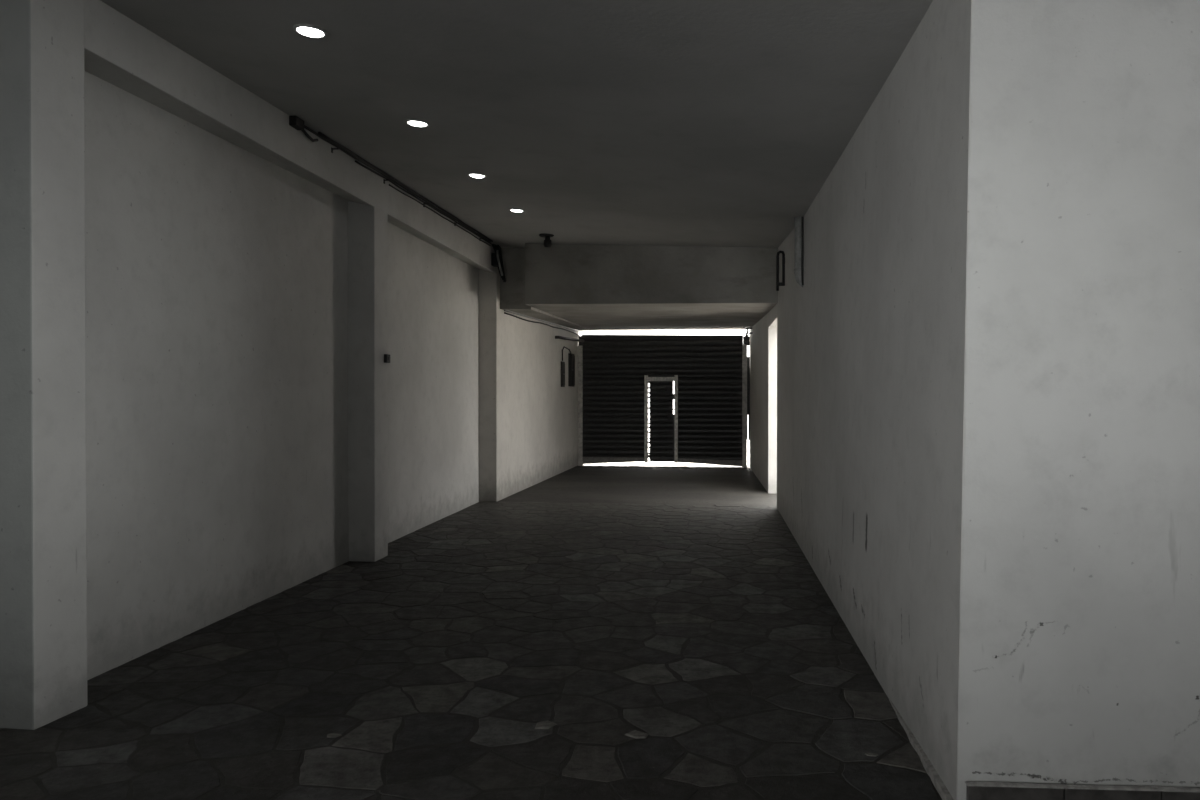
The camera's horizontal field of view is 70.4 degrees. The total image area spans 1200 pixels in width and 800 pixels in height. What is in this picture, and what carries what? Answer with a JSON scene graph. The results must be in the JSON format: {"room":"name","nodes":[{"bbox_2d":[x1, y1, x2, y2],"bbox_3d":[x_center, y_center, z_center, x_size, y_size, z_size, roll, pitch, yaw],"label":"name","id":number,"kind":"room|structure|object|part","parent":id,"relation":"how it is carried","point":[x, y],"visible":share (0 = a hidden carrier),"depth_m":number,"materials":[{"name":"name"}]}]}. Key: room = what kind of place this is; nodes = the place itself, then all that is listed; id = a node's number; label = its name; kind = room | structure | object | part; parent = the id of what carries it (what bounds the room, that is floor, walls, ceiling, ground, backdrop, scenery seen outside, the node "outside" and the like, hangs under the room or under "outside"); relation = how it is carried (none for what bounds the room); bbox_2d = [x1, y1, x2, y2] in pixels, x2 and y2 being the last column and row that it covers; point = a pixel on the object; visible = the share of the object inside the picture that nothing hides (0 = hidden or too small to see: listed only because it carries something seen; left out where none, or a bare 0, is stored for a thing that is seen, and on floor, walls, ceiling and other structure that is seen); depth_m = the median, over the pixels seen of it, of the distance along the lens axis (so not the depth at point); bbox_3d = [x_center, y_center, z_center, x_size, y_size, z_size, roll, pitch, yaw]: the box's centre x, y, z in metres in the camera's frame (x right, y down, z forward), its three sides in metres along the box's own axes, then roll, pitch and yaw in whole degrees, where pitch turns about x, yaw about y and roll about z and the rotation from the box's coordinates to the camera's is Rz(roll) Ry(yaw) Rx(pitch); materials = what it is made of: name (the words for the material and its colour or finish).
{"room":"garage passageway","nodes":[
{"label":"garage passageway","id":0,"kind":"room"},
{"bbox_2d":[0,0,86,729],"bbox_3d":[-4.190,-0.265,4.177,3.400,3.500,0.330,0,0,8],"label":"wall","id":1,"kind":"structure","parent":0,"point":[43,496],"depth_m":3.86,"materials":[{"name":"paint"}]},
{"bbox_2d":[84,71,478,679],"bbox_3d":[-2.403,-0.329,8.133,0.350,3.600,8.300,0,0,8],"label":"wall","id":2,"kind":"structure","parent":0,"point":[216,273],"depth_m":5.77,"materials":[{"name":"paint"}]},
{"bbox_2d":[0,463,941,799],"bbox_3d":[1.119,1.598,6.969,13.200,0.254,23.900,0,0,8],"label":"floor","id":3,"kind":"structure","parent":0,"point":[680,607],"depth_m":4.50,"materials":[{"name":"stone"}]},
{"bbox_2d":[327,733,341,737],"bbox_3d":[-1.175,1.480,3.753,0.069,0.005,0.046,0,0,8],"label":"chip","id":4,"kind":"object","parent":3,"relation":"on","point":[331,735],"visible":1,"depth_m":3.75,"materials":[{"name":"grey stone"}]},
{"bbox_2d":[348,201,387,561],"bbox_3d":[-2.205,-0.178,7.895,0.365,3.300,0.320,0,0,8],"label":"pillar","id":5,"kind":"structure","parent":3,"relation":"on","point":[367,225],"depth_m":7.74,"materials":[{"name":"paint"}]},
{"bbox_2d":[384,354,389,362],"bbox_3d":[-1.994,-0.388,7.973,0.042,0.080,0.090,0,0,8],"label":"wall switch","id":6,"kind":"object","parent":5,"relation":"attached to","point":[386,356],"visible":1,"depth_m":7.93,"materials":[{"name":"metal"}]},
{"bbox_2d":[535,721,556,728],"bbox_3d":[-0.245,1.479,3.872,0.095,0.007,0.100,0,0,8],"label":"chip","id":7,"kind":"object","parent":3,"relation":"on","point":[544,724],"visible":1,"depth_m":3.87,"materials":[{"name":"grey stone"}]},
{"bbox_2d":[625,730,647,738],"bbox_3d":[0.167,1.480,3.759,0.097,0.006,0.071,0,0,39],"label":"chip","id":8,"kind":"object","parent":3,"relation":"on","point":[635,734],"visible":1,"depth_m":3.75,"materials":[{"name":"grey stone"}]},
{"bbox_2d":[575,466,746,468],"bbox_3d":[1.271,1.425,18.106,3.660,0.027,0.325,0,0,8],"label":"threshold","id":9,"kind":"object","parent":3,"relation":"on","point":[575,466],"visible":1,"depth_m":18.07,"materials":[{"name":"concrete"}]},
{"bbox_2d":[865,753,877,756],"bbox_3d":[1.135,1.481,3.554,0.055,0.004,0.033,0,0,8],"label":"chip","id":10,"kind":"object","parent":3,"relation":"on","point":[867,754],"visible":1,"depth_m":3.55,"materials":[{"name":"grey stone"}]},
{"bbox_2d":[100,0,932,247],"bbox_3d":[-0.220,-2.107,7.586,4.820,0.840,9.000,0,0,8],"label":"ceiling","id":11,"kind":"structure","parent":0,"point":[706,123],"depth_m":5.15,"materials":[{"name":"paint"}]},
{"bbox_2d":[84,0,496,273],"bbox_3d":[-2.275,-1.979,8.140,0.580,0.500,8.080,0,0,8],"label":"beam","id":12,"kind":"structure","parent":11,"relation":"attached to","point":[119,51],"depth_m":5.53,"materials":[{"name":"paint"}]},
{"bbox_2d":[304,125,492,245],"bbox_3d":[-1.846,-2.087,8.976,0.061,0.185,5.431,0,0,8],"label":"cable bundle","id":13,"kind":"object","parent":12,"relation":"attached to","point":[322,136],"visible":1,"depth_m":8.31,"materials":[{"name":"plastic"}]},
{"bbox_2d":[491,244,505,281],"bbox_3d":[-1.415,-1.904,11.821,0.175,0.507,0.191,0,0,8],"label":"cables","id":14,"kind":"object","parent":12,"relation":"attached to","point":[494,262],"visible":0.77,"depth_m":11.82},
{"bbox_2d":[289,115,317,141],"bbox_3d":[-2.195,-2.006,6.326,0.057,0.101,0.384,0,0,8],"label":"junction box","id":15,"kind":"object","parent":11,"relation":"attached to","point":[295,121],"visible":1,"depth_m":6.19,"materials":[{"name":"black plastic"}]},
{"bbox_2d":[293,24,327,37],"bbox_3d":[-1.512,-1.925,4.439,0.171,0.036,0.171,0,0,-6],"label":"recessed light","id":16,"kind":"object","parent":11,"relation":"in","point":[312,31],"visible":1,"depth_m":4.41,"materials":[{"name":"white plastic"}]},
{"bbox_2d":[405,119,429,126],"bbox_3d":[-1.301,-1.975,6.065,0.171,0.036,0.171,0,0,-6],"label":"recessed light","id":17,"kind":"object","parent":11,"relation":"in","point":[413,122],"visible":1,"depth_m":6.03,"materials":[{"name":"white plastic"}]},
{"bbox_2d":[468,173,486,177],"bbox_3d":[-1.105,-2.019,7.643,0.171,0.036,0.172,0,0,21],"label":"recessed light","id":18,"kind":"object","parent":11,"relation":"in","point":[476,175],"visible":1,"depth_m":7.61,"materials":[{"name":"white plastic"}]},
{"bbox_2d":[496,250,502,275],"bbox_3d":[-1.380,-1.885,11.698,0.093,0.353,0.031,0,0,-3],"label":"conduit","id":19,"kind":"object","parent":11,"relation":"attached to","point":[497,253],"visible":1,"depth_m":11.69,"materials":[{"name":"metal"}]},
{"bbox_2d":[509,208,524,211],"bbox_3d":[-0.905,-2.069,9.270,0.171,0.036,0.171,0,0,-6],"label":"recessed light","id":20,"kind":"object","parent":11,"relation":"in","point":[510,209],"visible":1,"depth_m":9.22,"materials":[{"name":"white plastic"}]},
{"bbox_2d":[539,234,553,246],"bbox_3d":[-0.691,-2.054,10.977,0.194,0.169,0.194,0,0,8],"label":"ceiling fitting","id":21,"kind":"object","parent":11,"relation":"attached to","point":[547,242],"visible":1,"depth_m":10.94,"materials":[{"name":"metal"}]},
{"bbox_3d":[-0.691,-2.125,10.977,0.194,0.026,0.194,0,0,8],"label":"mounting plate","id":22,"kind":"part","parent":21,"relation":"part of","materials":[{"name":"black metal"}]},
{"bbox_2d":[544,236,551,246],"bbox_3d":[-0.676,-2.042,10.975,0.104,0.145,0.104,0,0,8],"label":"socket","id":23,"kind":"object","parent":21,"relation":"attached to","point":[547,242],"depth_m":10.94,"materials":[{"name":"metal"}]},
{"bbox_2d":[478,267,579,501],"bbox_3d":[-1.244,-0.365,15.509,0.720,3.620,6.810,0,0,8],"label":"wall","id":24,"kind":"structure","parent":0,"point":[528,422],"depth_m":13.50,"materials":[{"name":"paint"}]},
{"bbox_2d":[504,312,578,335],"bbox_3d":[-0.930,-1.346,15.450,0.034,0.146,6.102,0,0,9],"label":"cable","id":25,"kind":"object","parent":24,"relation":"attached to","point":[504,312],"visible":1,"depth_m":14.42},
{"bbox_2d":[504,309,579,331],"bbox_3d":[-0.918,-1.405,15.448,0.045,0.205,6.202,0,0,9],"label":"conduit","id":26,"kind":"object","parent":24,"relation":"attached to","point":[504,309],"visible":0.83,"depth_m":14.72,"materials":[{"name":"metal"}]},
{"bbox_2d":[561,361,564,386],"bbox_3d":[-0.735,-0.509,16.823,0.080,0.500,0.270,0,0,8],"label":"meter box","id":27,"kind":"object","parent":24,"relation":"attached to","point":[562,362],"visible":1,"depth_m":16.73,"materials":[{"name":"metal"}]},
{"bbox_3d":[-0.716,-0.509,16.821,0.013,0.440,0.210,0,0,9],"label":"box door","id":28,"kind":"part","parent":27,"relation":"part of","materials":[{"name":"metal"}]},
{"bbox_2d":[555,336,583,341],"bbox_3d":[-0.585,-1.239,17.308,0.108,0.143,2.429,0,0,12],"label":"metal pipe","id":29,"kind":"object","parent":24,"relation":"attached to","point":[556,337],"visible":1,"depth_m":17.03,"materials":[{"name":"grey metal"}]},
{"bbox_2d":[568,353,574,386],"bbox_3d":[-0.592,-0.622,17.677,0.105,0.680,0.400,0,0,8],"label":"meter box","id":30,"kind":"object","parent":24,"relation":"attached to","point":[571,358],"visible":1,"depth_m":17.50,"materials":[{"name":"metal"}]},
{"bbox_3d":[-0.560,-0.622,17.673,0.013,0.620,0.340,0,0,9],"label":"box door","id":31,"kind":"part","parent":30,"relation":"part of","materials":[{"name":"metal"}]},
{"bbox_2d":[578,335,746,467],"bbox_3d":[1.331,0.003,18.371,3.640,2.865,0.175,0,0,8],"label":"roller shutter","id":32,"kind":"object","parent":24,"relation":"attached to","point":[708,423],"visible":1,"depth_m":18.36,"materials":[{"name":"metal"}]},
{"bbox_3d":[-0.422,0.124,18.615,0.100,2.620,0.150,0,0,8],"label":"guide rail","id":33,"kind":"part","parent":32,"relation":"part of","materials":[{"name":"grey metal"}]},
{"bbox_3d":[0.286,1.322,18.519,1.390,0.155,0.055,0,0,8],"label":"rail","id":34,"kind":"part","parent":32,"relation":"part of","materials":[{"name":"metal"}]},
{"bbox_3d":[1.002,0.410,18.406,0.078,1.890,0.085,0,0,8],"label":"door post","id":35,"kind":"part","parent":32,"relation":"part of","materials":[{"name":"metal"}]},
{"bbox_3d":[1.327,0.455,18.382,0.572,1.760,0.040,0,0,8],"label":"wicket door","id":36,"kind":"part","parent":32,"relation":"part of","materials":[{"name":"metal"}]},
{"bbox_3d":[1.325,-1.382,18.375,3.485,0.095,0.050,0,0,8],"label":"rail","id":37,"kind":"part","parent":32,"relation":"part of","materials":[{"name":"metal"}]},
{"bbox_3d":[1.642,0.410,18.322,0.070,1.890,0.085,0,0,8],"label":"door post","id":38,"kind":"part","parent":32,"relation":"part of","materials":[{"name":"metal"}]},
{"bbox_3d":[2.363,1.336,18.245,1.390,0.160,0.055,0,0,8],"label":"rail","id":39,"kind":"part","parent":32,"relation":"part of","materials":[{"name":"metal"}]},
{"bbox_3d":[3.088,0.126,18.153,0.100,2.620,0.150,0,0,8],"label":"guide rail","id":40,"kind":"part","parent":32,"relation":"part of","materials":[{"name":"grey metal"}]},
{"bbox_2d":[500,243,777,330],"bbox_3d":[0.754,-1.928,15.134,4.740,1.230,7.020,0,0,8],"label":"beam","id":41,"kind":"structure","parent":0,"point":[582,287],"depth_m":11.71,"materials":[{"name":"paint"}]},
{"bbox_2d":[749,0,971,799],"bbox_3d":[2.390,-0.388,10.683,0.352,3.700,15.430,0,0,8],"label":"wall","id":42,"kind":"structure","parent":0,"point":[857,371],"depth_m":4.28,"materials":[{"name":"paint"}]},
{"bbox_2d":[743,336,749,439],"bbox_3d":[3.143,-0.254,18.184,0.160,2.220,0.040,0,0,8],"label":"trim","id":43,"kind":"structure","parent":42,"relation":"attached to","point":[744,342],"depth_m":18.16,"materials":[{"name":"metal"}]},
{"bbox_2d":[745,328,751,344],"bbox_3d":[3.076,-1.296,17.292,0.240,0.350,0.100,0,0,8],"label":"bracket","id":44,"kind":"object","parent":42,"relation":"attached to","point":[747,332],"visible":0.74,"depth_m":17.25,"materials":[{"name":"metal"}]},
{"bbox_2d":[776,251,784,290],"bbox_3d":[2.212,-1.582,10.395,0.112,0.491,0.060,0,0,8],"label":"wall bracket","id":45,"kind":"object","parent":42,"relation":"attached to","point":[778,283],"visible":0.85,"depth_m":10.38,"materials":[{"name":"black metal"}]},
{"bbox_2d":[794,216,803,286],"bbox_3d":[2.030,-1.454,8.408,0.217,0.712,0.142,0,0,8],"label":"pipe","id":46,"kind":"object","parent":42,"relation":"attached to","point":[798,221],"visible":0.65,"depth_m":8.38,"materials":[{"name":"grey plastic"}]},
{"bbox_2d":[889,698,953,799],"bbox_3d":[1.353,1.466,3.635,0.036,0.042,1.150,0,0,8],"label":"baseboard","id":47,"kind":"structure","parent":42,"relation":"attached to","point":[932,773],"depth_m":3.41,"materials":[{"name":"grey paint"}]},
{"bbox_2d":[957,0,1199,799],"bbox_3d":[4.265,-0.360,2.983,5.964,3.700,0.299,0,0,3],"label":"wall","id":48,"kind":"structure","parent":0,"point":[1080,636],"depth_m":3.02,"materials":[{"name":"paint"}]},
{"bbox_2d":[965,781,1199,791],"bbox_3d":[3.859,1.367,2.882,5.115,0.010,0.043,0,0,4],"label":"trim","id":49,"kind":"structure","parent":48,"relation":"attached to","point":[968,783],"depth_m":3.00,"materials":[{"name":"grey paint"}]},
{"bbox_2d":[966,785,1199,799],"bbox_3d":[3.952,1.431,2.876,5.291,0.118,0.045,0,0,4],"label":"baseboard","id":50,"kind":"structure","parent":48,"relation":"attached to","point":[972,792],"depth_m":3.00,"materials":[{"name":"tile"}]},
{"label":"outside","id":51,"kind":"structure","parent":0,"visible":0},
{"bbox_2d":[599,415,748,464],"bbox_3d":[5.813,1.504,44.124,80.000,0.280,51.000,0,0,8],"label":"street","id":52,"kind":"structure","parent":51,"point":[649,462],"depth_m":19.73,"materials":[{"name":"grey asphalt"}]}
]}

